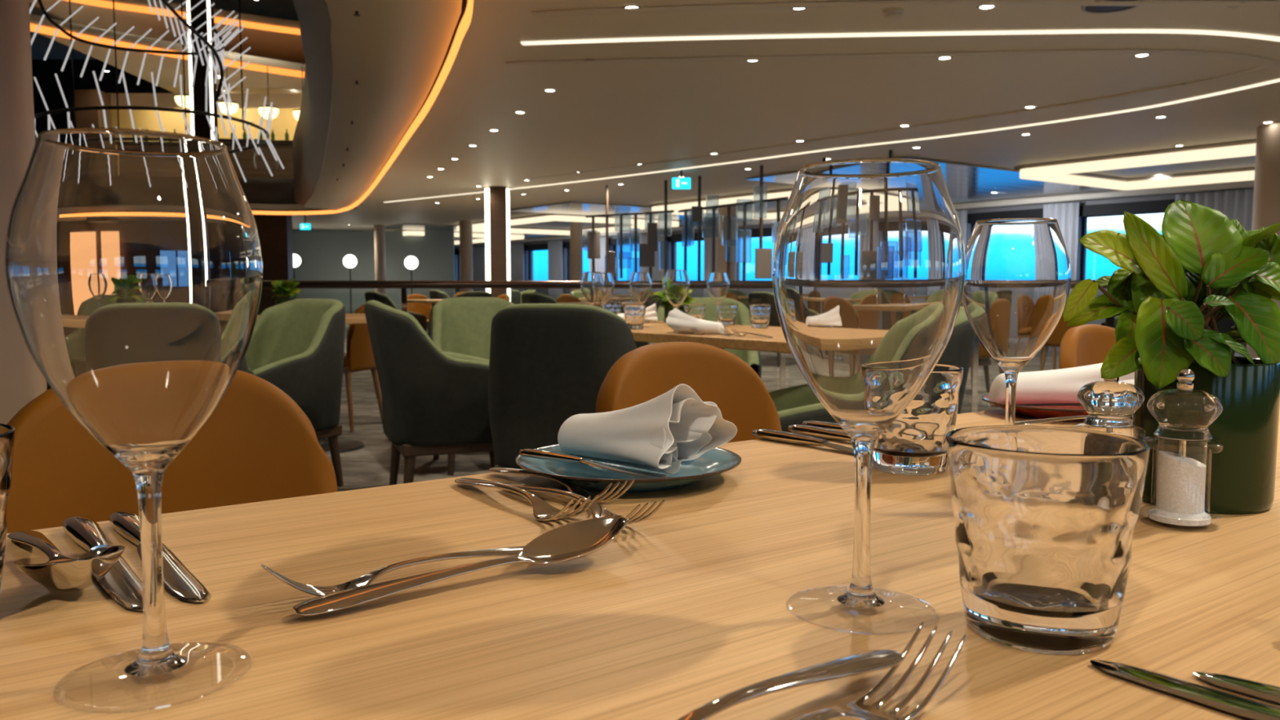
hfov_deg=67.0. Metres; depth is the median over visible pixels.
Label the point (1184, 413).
salt mill
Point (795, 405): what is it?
armchair
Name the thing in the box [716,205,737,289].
column
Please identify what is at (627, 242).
screen
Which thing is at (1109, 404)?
pepper mill
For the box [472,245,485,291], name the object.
curtain
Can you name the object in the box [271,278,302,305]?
potted plant
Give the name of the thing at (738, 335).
fork
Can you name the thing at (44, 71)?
window
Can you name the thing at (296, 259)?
globe lamp
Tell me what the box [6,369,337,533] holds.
leather chair
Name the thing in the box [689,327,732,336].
fork
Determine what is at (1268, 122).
recessed light
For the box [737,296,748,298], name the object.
dining table
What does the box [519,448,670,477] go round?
butter knife
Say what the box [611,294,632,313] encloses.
dining table
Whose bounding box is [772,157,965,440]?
bowl
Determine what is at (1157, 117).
recessed light
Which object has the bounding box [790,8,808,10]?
recessed light
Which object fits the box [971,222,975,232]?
window
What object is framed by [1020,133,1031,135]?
recessed light
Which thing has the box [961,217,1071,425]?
wine glass
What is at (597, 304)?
dining table
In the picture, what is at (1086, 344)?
leather chair
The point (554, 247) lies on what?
curtain
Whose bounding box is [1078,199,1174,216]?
roller blind
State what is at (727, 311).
tumbler
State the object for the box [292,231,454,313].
wall
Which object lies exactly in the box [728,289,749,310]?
armchair
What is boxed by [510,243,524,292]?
curtain
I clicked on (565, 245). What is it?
roller blind
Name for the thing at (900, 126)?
recessed light
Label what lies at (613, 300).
dining table
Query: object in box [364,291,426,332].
armchair
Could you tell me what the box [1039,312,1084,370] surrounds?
leather chair
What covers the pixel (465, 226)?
column
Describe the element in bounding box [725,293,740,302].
leather chair
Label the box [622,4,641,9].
recessed light
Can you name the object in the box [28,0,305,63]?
ceiling
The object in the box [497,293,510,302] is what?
leather chair
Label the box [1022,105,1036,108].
recessed light
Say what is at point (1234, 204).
curtain
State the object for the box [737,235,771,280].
window
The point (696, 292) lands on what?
wall
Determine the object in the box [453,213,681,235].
light
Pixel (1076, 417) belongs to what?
fork
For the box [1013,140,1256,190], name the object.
light
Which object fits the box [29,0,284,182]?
chandelier
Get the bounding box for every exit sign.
[299,214,311,230]
[671,169,690,189]
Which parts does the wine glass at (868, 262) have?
stem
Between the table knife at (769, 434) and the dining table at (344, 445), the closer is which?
the table knife at (769, 434)
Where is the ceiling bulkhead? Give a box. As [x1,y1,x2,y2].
[292,0,333,205]
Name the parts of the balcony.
handrail, panel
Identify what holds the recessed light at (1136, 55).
in the ceiling at (598, 116)
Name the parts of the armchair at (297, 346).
frame, leg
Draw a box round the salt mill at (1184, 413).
[1139,368,1223,530]
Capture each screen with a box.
[583,180,674,280]
[677,164,788,280]
[822,149,893,161]
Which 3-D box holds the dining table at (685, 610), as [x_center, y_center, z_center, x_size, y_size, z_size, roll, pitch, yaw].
[0.287,0.498,0.580,3.100,0.750,1.000,-3,5,-36]
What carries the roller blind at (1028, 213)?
attached to the wall at (696, 292)
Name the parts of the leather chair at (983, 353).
leg, backrest, leg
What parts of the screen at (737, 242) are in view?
rod, rod, rod, rod, rod, rod, rod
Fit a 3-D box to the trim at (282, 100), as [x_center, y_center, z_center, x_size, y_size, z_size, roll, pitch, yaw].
[-9.400,-5.642,21.034,5.400,0.300,0.120,0,4,0]
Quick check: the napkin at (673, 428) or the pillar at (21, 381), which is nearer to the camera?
the napkin at (673, 428)
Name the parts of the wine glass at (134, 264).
stem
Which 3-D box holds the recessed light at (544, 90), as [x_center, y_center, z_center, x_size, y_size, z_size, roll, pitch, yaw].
[-0.681,-2.044,7.320,0.104,0.016,0.104,0,4,0]
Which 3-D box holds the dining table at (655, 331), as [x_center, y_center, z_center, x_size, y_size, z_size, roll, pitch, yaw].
[0.286,0.255,3.779,0.750,0.750,1.750,-3,5,-36]
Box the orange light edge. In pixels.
[251,0,473,214]
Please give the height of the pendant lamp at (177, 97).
0.802 m
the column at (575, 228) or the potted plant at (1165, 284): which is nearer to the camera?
the potted plant at (1165, 284)
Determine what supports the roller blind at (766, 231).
attached to the wall at (696, 292)
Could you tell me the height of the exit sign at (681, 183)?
0.239 m
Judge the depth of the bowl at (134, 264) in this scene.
0.36 m
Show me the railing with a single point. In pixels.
(404, 285)
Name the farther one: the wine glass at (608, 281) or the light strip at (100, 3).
the light strip at (100, 3)
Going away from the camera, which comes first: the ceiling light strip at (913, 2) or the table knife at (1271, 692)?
the table knife at (1271, 692)
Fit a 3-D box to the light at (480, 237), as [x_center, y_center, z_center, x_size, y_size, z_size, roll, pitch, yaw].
[-6.111,-3.540,28.129,3.520,0.145,5.120,-3,5,-36]
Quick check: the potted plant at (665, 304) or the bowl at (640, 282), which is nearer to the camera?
the bowl at (640, 282)
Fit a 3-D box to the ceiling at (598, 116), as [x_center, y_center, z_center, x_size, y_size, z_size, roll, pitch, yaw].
[-10.620,-2.136,8.525,53.739,0.001,54.513,0,4,0]
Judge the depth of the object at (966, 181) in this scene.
13.64 m
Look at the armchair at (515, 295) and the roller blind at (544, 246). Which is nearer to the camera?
the armchair at (515, 295)
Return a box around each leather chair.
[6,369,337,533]
[342,303,382,431]
[407,293,431,328]
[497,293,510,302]
[555,295,581,303]
[595,342,782,443]
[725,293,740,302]
[963,342,1004,399]
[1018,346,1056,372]
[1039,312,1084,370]
[1058,324,1115,368]
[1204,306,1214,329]
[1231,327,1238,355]
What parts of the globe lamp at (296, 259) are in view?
globe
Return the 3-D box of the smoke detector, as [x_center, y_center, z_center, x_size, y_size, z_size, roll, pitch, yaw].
[1.367,-1.859,5.218,0.110,0.049,0.110,0,4,0]
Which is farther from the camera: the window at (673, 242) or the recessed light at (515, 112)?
the window at (673, 242)
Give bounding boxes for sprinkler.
[353,10,359,16]
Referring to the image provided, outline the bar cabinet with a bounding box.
[221,142,293,178]
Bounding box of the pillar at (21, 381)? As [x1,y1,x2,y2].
[0,0,47,424]
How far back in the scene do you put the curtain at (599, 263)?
26.60 m
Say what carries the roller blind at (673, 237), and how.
attached to the wall at (696, 292)
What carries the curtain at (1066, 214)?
hanging from the wall at (696, 292)
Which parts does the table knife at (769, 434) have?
handle, blade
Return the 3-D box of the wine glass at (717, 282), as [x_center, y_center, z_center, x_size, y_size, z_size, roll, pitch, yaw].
[0.323,-0.250,3.990,0.093,0.224,0.093,-4,6,-40]
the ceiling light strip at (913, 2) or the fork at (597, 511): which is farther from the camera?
the ceiling light strip at (913, 2)
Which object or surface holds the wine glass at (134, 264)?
on the dining table at (685, 610)
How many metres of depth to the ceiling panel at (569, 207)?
18.25 m
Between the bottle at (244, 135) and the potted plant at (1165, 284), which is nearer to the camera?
the potted plant at (1165, 284)
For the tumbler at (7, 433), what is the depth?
0.48 m
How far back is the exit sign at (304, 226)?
18.64 m
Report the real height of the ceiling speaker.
0.009 m
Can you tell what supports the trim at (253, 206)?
attached to the ceiling at (598, 116)
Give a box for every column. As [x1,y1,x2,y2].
[186,0,217,140]
[253,214,293,315]
[373,224,386,295]
[459,220,473,292]
[484,186,510,297]
[569,222,582,292]
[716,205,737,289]
[1246,121,1279,358]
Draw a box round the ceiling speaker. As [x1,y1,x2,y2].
[1080,0,1143,13]
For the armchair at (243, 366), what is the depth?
3.37 m
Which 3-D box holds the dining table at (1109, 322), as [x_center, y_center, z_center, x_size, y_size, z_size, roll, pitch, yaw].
[4.460,-0.155,9.188,0.800,0.750,0.800,-3,5,-36]
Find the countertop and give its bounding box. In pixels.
[221,142,292,144]
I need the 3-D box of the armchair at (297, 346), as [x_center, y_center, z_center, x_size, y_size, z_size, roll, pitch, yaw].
[-1.671,0.157,4.359,0.582,0.861,0.617,2,5,30]
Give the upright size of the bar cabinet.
1.645 m
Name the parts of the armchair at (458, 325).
leg, leg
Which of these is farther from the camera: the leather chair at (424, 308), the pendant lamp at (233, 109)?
the pendant lamp at (233, 109)
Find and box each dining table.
[0,408,1279,719]
[256,313,367,454]
[400,299,441,302]
[558,302,638,307]
[577,297,635,302]
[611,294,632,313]
[631,320,791,353]
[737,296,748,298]
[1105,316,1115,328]
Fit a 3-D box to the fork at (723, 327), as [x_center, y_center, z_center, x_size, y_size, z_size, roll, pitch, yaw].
[0.343,-0.094,3.239,0.024,0.024,0.200,-3,5,-36]
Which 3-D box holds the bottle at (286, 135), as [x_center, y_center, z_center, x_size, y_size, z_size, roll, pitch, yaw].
[-7.831,-4.968,21.436,0.084,0.300,0.084,0,4,0]
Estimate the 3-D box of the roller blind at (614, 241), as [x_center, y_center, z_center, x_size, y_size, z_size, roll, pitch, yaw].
[-0.350,-3.175,25.784,0.031,0.170,1.700,-3,5,-36]
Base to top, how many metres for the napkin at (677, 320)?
0.089 m
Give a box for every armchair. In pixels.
[46,381,51,390]
[238,355,253,374]
[244,298,345,486]
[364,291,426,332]
[364,300,496,485]
[427,297,514,475]
[429,289,449,307]
[454,291,492,297]
[488,303,637,468]
[510,289,520,304]
[520,289,536,303]
[521,292,557,303]
[569,290,599,302]
[635,294,661,347]
[648,297,761,377]
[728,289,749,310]
[748,291,780,367]
[768,306,976,433]
[960,300,991,392]
[1100,315,1119,328]
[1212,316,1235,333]
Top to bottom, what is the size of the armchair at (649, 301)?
0.861 m
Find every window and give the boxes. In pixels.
[31,59,173,141]
[457,254,460,280]
[528,248,547,280]
[567,246,583,280]
[613,244,617,280]
[671,239,703,270]
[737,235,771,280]
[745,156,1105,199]
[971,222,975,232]
[1080,211,1164,279]
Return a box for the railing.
[262,280,1107,412]
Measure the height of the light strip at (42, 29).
0.120 m
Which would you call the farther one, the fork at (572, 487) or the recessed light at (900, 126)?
the recessed light at (900, 126)
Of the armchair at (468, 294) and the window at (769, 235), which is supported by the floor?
the armchair at (468, 294)
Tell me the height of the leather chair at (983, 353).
0.819 m
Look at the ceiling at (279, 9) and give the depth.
23.63 m
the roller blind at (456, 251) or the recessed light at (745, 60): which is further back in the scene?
the roller blind at (456, 251)
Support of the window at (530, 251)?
in the wall at (696, 292)
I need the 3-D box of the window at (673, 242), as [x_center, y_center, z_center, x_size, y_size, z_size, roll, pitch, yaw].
[1.300,-2.409,23.821,0.060,1.130,1.600,-3,5,-36]
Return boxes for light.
[398,229,526,244]
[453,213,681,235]
[488,128,499,131]
[514,111,525,114]
[542,88,556,92]
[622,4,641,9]
[648,188,792,219]
[745,60,759,62]
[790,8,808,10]
[898,124,910,127]
[936,56,952,60]
[976,5,996,10]
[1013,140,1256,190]
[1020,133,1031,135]
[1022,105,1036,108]
[1133,53,1151,57]
[1154,115,1167,118]
[1173,144,1184,146]
[1261,120,1275,124]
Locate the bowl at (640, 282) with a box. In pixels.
[629,271,652,305]
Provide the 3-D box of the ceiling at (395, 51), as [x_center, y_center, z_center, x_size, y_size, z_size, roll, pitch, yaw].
[-2.811,-1.990,8.932,1.548,0.087,16.820,-1,4,-15]
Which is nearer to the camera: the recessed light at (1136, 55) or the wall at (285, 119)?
the recessed light at (1136, 55)
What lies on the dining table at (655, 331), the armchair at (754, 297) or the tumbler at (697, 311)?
the tumbler at (697, 311)
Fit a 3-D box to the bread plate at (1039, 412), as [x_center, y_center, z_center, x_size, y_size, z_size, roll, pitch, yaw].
[0.545,0.061,1.250,0.194,0.018,0.194,-3,5,-32]
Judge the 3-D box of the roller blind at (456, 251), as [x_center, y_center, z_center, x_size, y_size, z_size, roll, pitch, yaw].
[-6.110,-3.774,33.690,0.031,0.170,1.700,-3,5,-36]
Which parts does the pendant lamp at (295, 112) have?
lamp shade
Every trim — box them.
[108,93,302,108]
[248,0,466,209]
[454,180,1254,247]
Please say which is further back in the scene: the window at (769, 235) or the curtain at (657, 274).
the curtain at (657, 274)
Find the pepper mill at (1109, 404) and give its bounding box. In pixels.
[1075,377,1146,508]
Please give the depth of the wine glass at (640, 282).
3.95 m
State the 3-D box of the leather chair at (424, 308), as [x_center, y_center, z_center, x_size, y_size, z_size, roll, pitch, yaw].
[-2.875,-0.462,12.806,0.455,0.819,0.508,-3,5,-36]
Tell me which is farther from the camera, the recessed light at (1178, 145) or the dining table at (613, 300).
the dining table at (613, 300)
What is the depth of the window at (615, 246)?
26.50 m
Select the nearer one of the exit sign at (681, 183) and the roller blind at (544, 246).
the exit sign at (681, 183)
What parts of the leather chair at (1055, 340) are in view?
leg, backrest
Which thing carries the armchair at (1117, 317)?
on the floor
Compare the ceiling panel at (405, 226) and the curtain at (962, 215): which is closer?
the curtain at (962, 215)
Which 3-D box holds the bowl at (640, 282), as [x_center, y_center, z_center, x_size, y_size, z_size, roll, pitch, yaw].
[0.003,-0.294,3.987,0.093,0.136,0.093,-2,5,-25]
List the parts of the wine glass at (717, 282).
stem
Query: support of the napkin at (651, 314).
on the dining table at (655, 331)
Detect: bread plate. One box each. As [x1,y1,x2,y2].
[515,444,741,493]
[982,395,1088,420]
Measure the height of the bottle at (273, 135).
0.300 m
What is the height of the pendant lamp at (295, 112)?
1.083 m
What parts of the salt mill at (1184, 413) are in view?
knob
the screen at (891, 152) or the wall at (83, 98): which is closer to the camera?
the screen at (891, 152)
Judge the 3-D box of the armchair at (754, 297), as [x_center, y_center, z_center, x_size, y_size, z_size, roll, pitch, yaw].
[1.603,-0.370,11.305,0.617,0.861,0.582,-3,5,-36]
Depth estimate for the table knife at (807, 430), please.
1.05 m
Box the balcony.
[217,137,356,209]
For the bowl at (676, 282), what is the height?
0.136 m
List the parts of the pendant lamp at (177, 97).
lamp shade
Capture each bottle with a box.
[242,128,246,138]
[259,129,262,139]
[271,128,275,140]
[284,128,288,140]
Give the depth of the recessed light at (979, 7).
5.14 m
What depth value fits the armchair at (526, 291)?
17.62 m
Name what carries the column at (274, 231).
on the floor
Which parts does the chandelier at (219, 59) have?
rod, rod, rod, rod, rod, rod, rod, rod, rod, rod, rod, rod, rod, rod, rod, rod, rod, rod, rod, rail, rod, rod, rod, rod, rail, rod, rod, rod, rod, rod, rod, rod, rod, rod, rod, rod, rod, rod, rod, rod, rod, rail, rod, rod, rod, rod, rod, rod, rod, rod, rod, rod, rod, rod, rod, rod, rod, rod, rod, rod, rod, rod, rod, rod, rod, rod, rod, rod, rod, rod, rod, rod, rod, rod, rod, rod, rod, rod, rod, rod, rod, rod, rod, rod, rod, rod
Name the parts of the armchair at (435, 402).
leg, leg, frame, leg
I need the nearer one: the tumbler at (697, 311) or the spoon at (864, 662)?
the spoon at (864, 662)
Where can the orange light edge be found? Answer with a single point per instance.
(464, 20)
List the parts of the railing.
post, handrail, post, post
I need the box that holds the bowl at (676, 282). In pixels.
[663,270,689,308]
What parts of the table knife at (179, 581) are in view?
handle, blade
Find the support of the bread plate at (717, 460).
on the dining table at (685, 610)
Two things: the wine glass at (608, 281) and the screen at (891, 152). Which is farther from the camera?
the screen at (891, 152)
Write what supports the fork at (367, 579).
on the dining table at (685, 610)
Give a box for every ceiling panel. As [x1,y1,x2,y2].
[385,223,553,235]
[509,201,684,220]
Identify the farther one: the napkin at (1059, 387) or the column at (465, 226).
the column at (465, 226)
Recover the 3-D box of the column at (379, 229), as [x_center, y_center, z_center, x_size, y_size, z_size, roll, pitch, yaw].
[-6.286,-2.061,23.411,0.259,2.398,0.259,0,4,0]
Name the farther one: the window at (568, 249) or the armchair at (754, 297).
the window at (568, 249)
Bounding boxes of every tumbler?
[0,423,15,591]
[604,302,622,314]
[622,305,645,329]
[684,304,705,319]
[719,302,737,325]
[749,304,771,328]
[871,364,963,475]
[945,425,1150,654]
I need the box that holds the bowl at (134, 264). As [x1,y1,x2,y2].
[4,127,262,473]
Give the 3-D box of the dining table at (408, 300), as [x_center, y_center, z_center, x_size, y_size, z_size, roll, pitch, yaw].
[-2.494,-0.390,12.285,0.800,0.750,0.800,-3,5,-36]
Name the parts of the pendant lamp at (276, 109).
lamp shade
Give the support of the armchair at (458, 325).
on the floor
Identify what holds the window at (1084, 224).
in the wall at (696, 292)
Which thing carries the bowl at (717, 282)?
on the wine glass at (717, 282)
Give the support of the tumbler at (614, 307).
on the dining table at (655, 331)
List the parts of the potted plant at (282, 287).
pot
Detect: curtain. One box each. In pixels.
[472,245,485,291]
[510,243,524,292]
[547,240,563,299]
[589,236,608,272]
[640,232,664,292]
[703,237,716,297]
[955,209,967,249]
[1043,201,1079,295]
[1174,188,1253,231]
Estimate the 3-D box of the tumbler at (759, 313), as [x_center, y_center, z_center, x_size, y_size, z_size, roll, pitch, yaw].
[0.480,-0.175,3.866,0.089,0.094,0.089,3,5,33]
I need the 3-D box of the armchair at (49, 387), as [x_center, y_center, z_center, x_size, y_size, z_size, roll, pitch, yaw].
[-3.127,0.058,5.660,0.582,0.861,0.617,-1,4,-12]
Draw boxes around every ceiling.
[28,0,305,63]
[29,0,298,59]
[29,13,305,93]
[292,0,1279,239]
[303,0,462,210]
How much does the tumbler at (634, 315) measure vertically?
0.094 m
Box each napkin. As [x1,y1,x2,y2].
[557,383,737,474]
[617,303,657,322]
[666,307,724,334]
[989,362,1134,407]
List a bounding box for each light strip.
[30,23,304,78]
[63,0,300,35]
[383,29,1279,202]
[504,48,1279,179]
[530,0,1279,17]
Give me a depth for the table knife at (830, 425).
1.09 m
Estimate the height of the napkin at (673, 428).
0.079 m
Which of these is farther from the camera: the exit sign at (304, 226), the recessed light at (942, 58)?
the exit sign at (304, 226)
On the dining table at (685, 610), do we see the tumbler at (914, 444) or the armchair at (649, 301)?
the tumbler at (914, 444)
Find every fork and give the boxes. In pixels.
[261,546,524,596]
[454,477,598,520]
[488,466,634,505]
[506,482,664,524]
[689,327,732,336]
[720,327,760,336]
[730,328,773,337]
[790,621,965,719]
[1014,415,1087,425]
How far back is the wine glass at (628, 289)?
10.08 m
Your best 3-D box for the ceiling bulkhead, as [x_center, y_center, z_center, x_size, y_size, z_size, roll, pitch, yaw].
[-3.401,-2.669,9.268,1.259,1.350,17.530,-1,4,-15]
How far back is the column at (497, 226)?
14.38 m
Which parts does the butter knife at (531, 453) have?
handle, blade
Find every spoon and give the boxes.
[7,529,124,591]
[293,515,628,616]
[676,649,903,719]
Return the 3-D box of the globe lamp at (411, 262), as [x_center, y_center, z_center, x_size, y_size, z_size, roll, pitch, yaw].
[-5.650,-1.736,23.937,0.330,1.671,0.330,0,4,0]
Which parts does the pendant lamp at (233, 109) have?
lamp shade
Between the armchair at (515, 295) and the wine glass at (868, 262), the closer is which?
the wine glass at (868, 262)
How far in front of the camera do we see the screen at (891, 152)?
10.46 m
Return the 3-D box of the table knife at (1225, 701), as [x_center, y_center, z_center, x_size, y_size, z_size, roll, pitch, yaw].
[0.266,0.134,0.335,0.021,0.011,0.222,-3,5,-38]
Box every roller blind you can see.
[454,249,459,254]
[524,243,547,250]
[562,240,583,248]
[608,238,617,244]
[666,232,703,241]
[750,227,771,236]
[967,208,1043,223]
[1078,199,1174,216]
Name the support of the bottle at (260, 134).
on the countertop
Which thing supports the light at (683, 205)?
attached to the ceiling at (598, 116)
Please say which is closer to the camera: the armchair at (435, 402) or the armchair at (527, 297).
the armchair at (435, 402)
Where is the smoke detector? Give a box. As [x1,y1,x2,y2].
[882,8,903,21]
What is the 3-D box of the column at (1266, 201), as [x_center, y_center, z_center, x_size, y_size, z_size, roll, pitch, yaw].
[6.096,-0.964,8.953,0.745,2.398,0.745,0,4,0]
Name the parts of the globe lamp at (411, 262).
globe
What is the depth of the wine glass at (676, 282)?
3.40 m
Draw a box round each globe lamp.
[293,253,301,299]
[342,254,356,313]
[404,256,417,293]
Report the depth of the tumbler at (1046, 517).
0.43 m
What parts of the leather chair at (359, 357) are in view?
seat, leg, seat frame, backrest, leg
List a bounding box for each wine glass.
[4,127,262,713]
[580,271,604,305]
[598,272,614,308]
[627,288,635,302]
[629,271,652,326]
[663,270,689,333]
[706,271,729,326]
[772,157,965,634]
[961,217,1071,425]
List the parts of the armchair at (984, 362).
frame, leg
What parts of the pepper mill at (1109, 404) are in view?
knob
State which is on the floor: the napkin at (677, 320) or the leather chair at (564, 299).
the leather chair at (564, 299)
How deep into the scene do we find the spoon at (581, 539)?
0.55 m
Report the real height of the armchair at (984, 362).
0.861 m
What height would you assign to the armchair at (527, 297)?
0.861 m
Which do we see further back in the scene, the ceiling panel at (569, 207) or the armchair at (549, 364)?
the ceiling panel at (569, 207)
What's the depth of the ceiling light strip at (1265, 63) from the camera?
6.32 m
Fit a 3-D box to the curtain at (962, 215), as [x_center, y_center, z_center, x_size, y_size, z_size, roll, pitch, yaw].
[5.668,-1.603,17.427,0.065,2.150,0.475,-3,5,-36]
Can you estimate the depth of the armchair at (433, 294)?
16.34 m
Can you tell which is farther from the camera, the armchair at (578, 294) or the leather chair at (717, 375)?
the armchair at (578, 294)
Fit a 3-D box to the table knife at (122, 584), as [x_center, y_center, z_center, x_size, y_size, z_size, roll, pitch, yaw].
[-0.319,0.116,0.575,0.021,0.011,0.222,-3,6,-39]
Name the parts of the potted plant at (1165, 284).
pot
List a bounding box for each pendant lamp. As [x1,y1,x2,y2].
[174,74,190,107]
[217,66,238,114]
[257,66,279,119]
[293,66,302,120]
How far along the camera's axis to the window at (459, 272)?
34.42 m
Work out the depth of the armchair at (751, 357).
4.94 m
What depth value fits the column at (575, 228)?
20.77 m
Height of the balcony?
1.310 m
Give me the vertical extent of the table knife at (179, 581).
0.011 m
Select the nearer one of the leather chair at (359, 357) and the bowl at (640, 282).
the bowl at (640, 282)
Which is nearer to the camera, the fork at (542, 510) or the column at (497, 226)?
the fork at (542, 510)
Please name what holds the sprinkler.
attached to the ceiling at (395, 51)
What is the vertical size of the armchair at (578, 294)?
0.861 m
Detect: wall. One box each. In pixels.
[72,89,111,128]
[111,108,300,140]
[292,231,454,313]
[454,187,1253,351]
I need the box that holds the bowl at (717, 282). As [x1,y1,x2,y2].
[706,271,729,305]
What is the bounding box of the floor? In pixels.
[326,324,1244,492]
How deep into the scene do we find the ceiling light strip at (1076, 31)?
5.75 m
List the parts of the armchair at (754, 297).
leg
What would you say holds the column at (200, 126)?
on the floor
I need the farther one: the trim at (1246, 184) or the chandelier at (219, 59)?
the trim at (1246, 184)
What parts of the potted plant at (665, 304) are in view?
pot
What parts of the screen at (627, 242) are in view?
rod, rod, rod, rod, rod, rod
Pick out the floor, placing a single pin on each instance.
(369, 466)
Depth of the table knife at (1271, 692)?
0.40 m
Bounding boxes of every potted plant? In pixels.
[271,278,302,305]
[650,275,695,322]
[1062,200,1279,515]
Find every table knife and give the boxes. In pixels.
[62,515,142,610]
[108,510,210,602]
[751,428,853,453]
[787,424,851,441]
[802,420,845,432]
[1089,659,1279,719]
[1193,671,1279,702]
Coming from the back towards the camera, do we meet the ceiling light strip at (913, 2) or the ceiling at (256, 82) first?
the ceiling at (256, 82)
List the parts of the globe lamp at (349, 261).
globe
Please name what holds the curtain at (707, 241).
hanging from the wall at (696, 292)
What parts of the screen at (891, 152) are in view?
rod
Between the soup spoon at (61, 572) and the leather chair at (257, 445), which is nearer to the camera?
the soup spoon at (61, 572)
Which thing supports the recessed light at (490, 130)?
in the ceiling at (598, 116)
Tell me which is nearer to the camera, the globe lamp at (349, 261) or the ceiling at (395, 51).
the ceiling at (395, 51)
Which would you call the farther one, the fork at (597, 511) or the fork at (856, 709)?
the fork at (597, 511)
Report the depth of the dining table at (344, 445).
5.42 m
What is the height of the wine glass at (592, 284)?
0.224 m
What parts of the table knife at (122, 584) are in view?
handle, blade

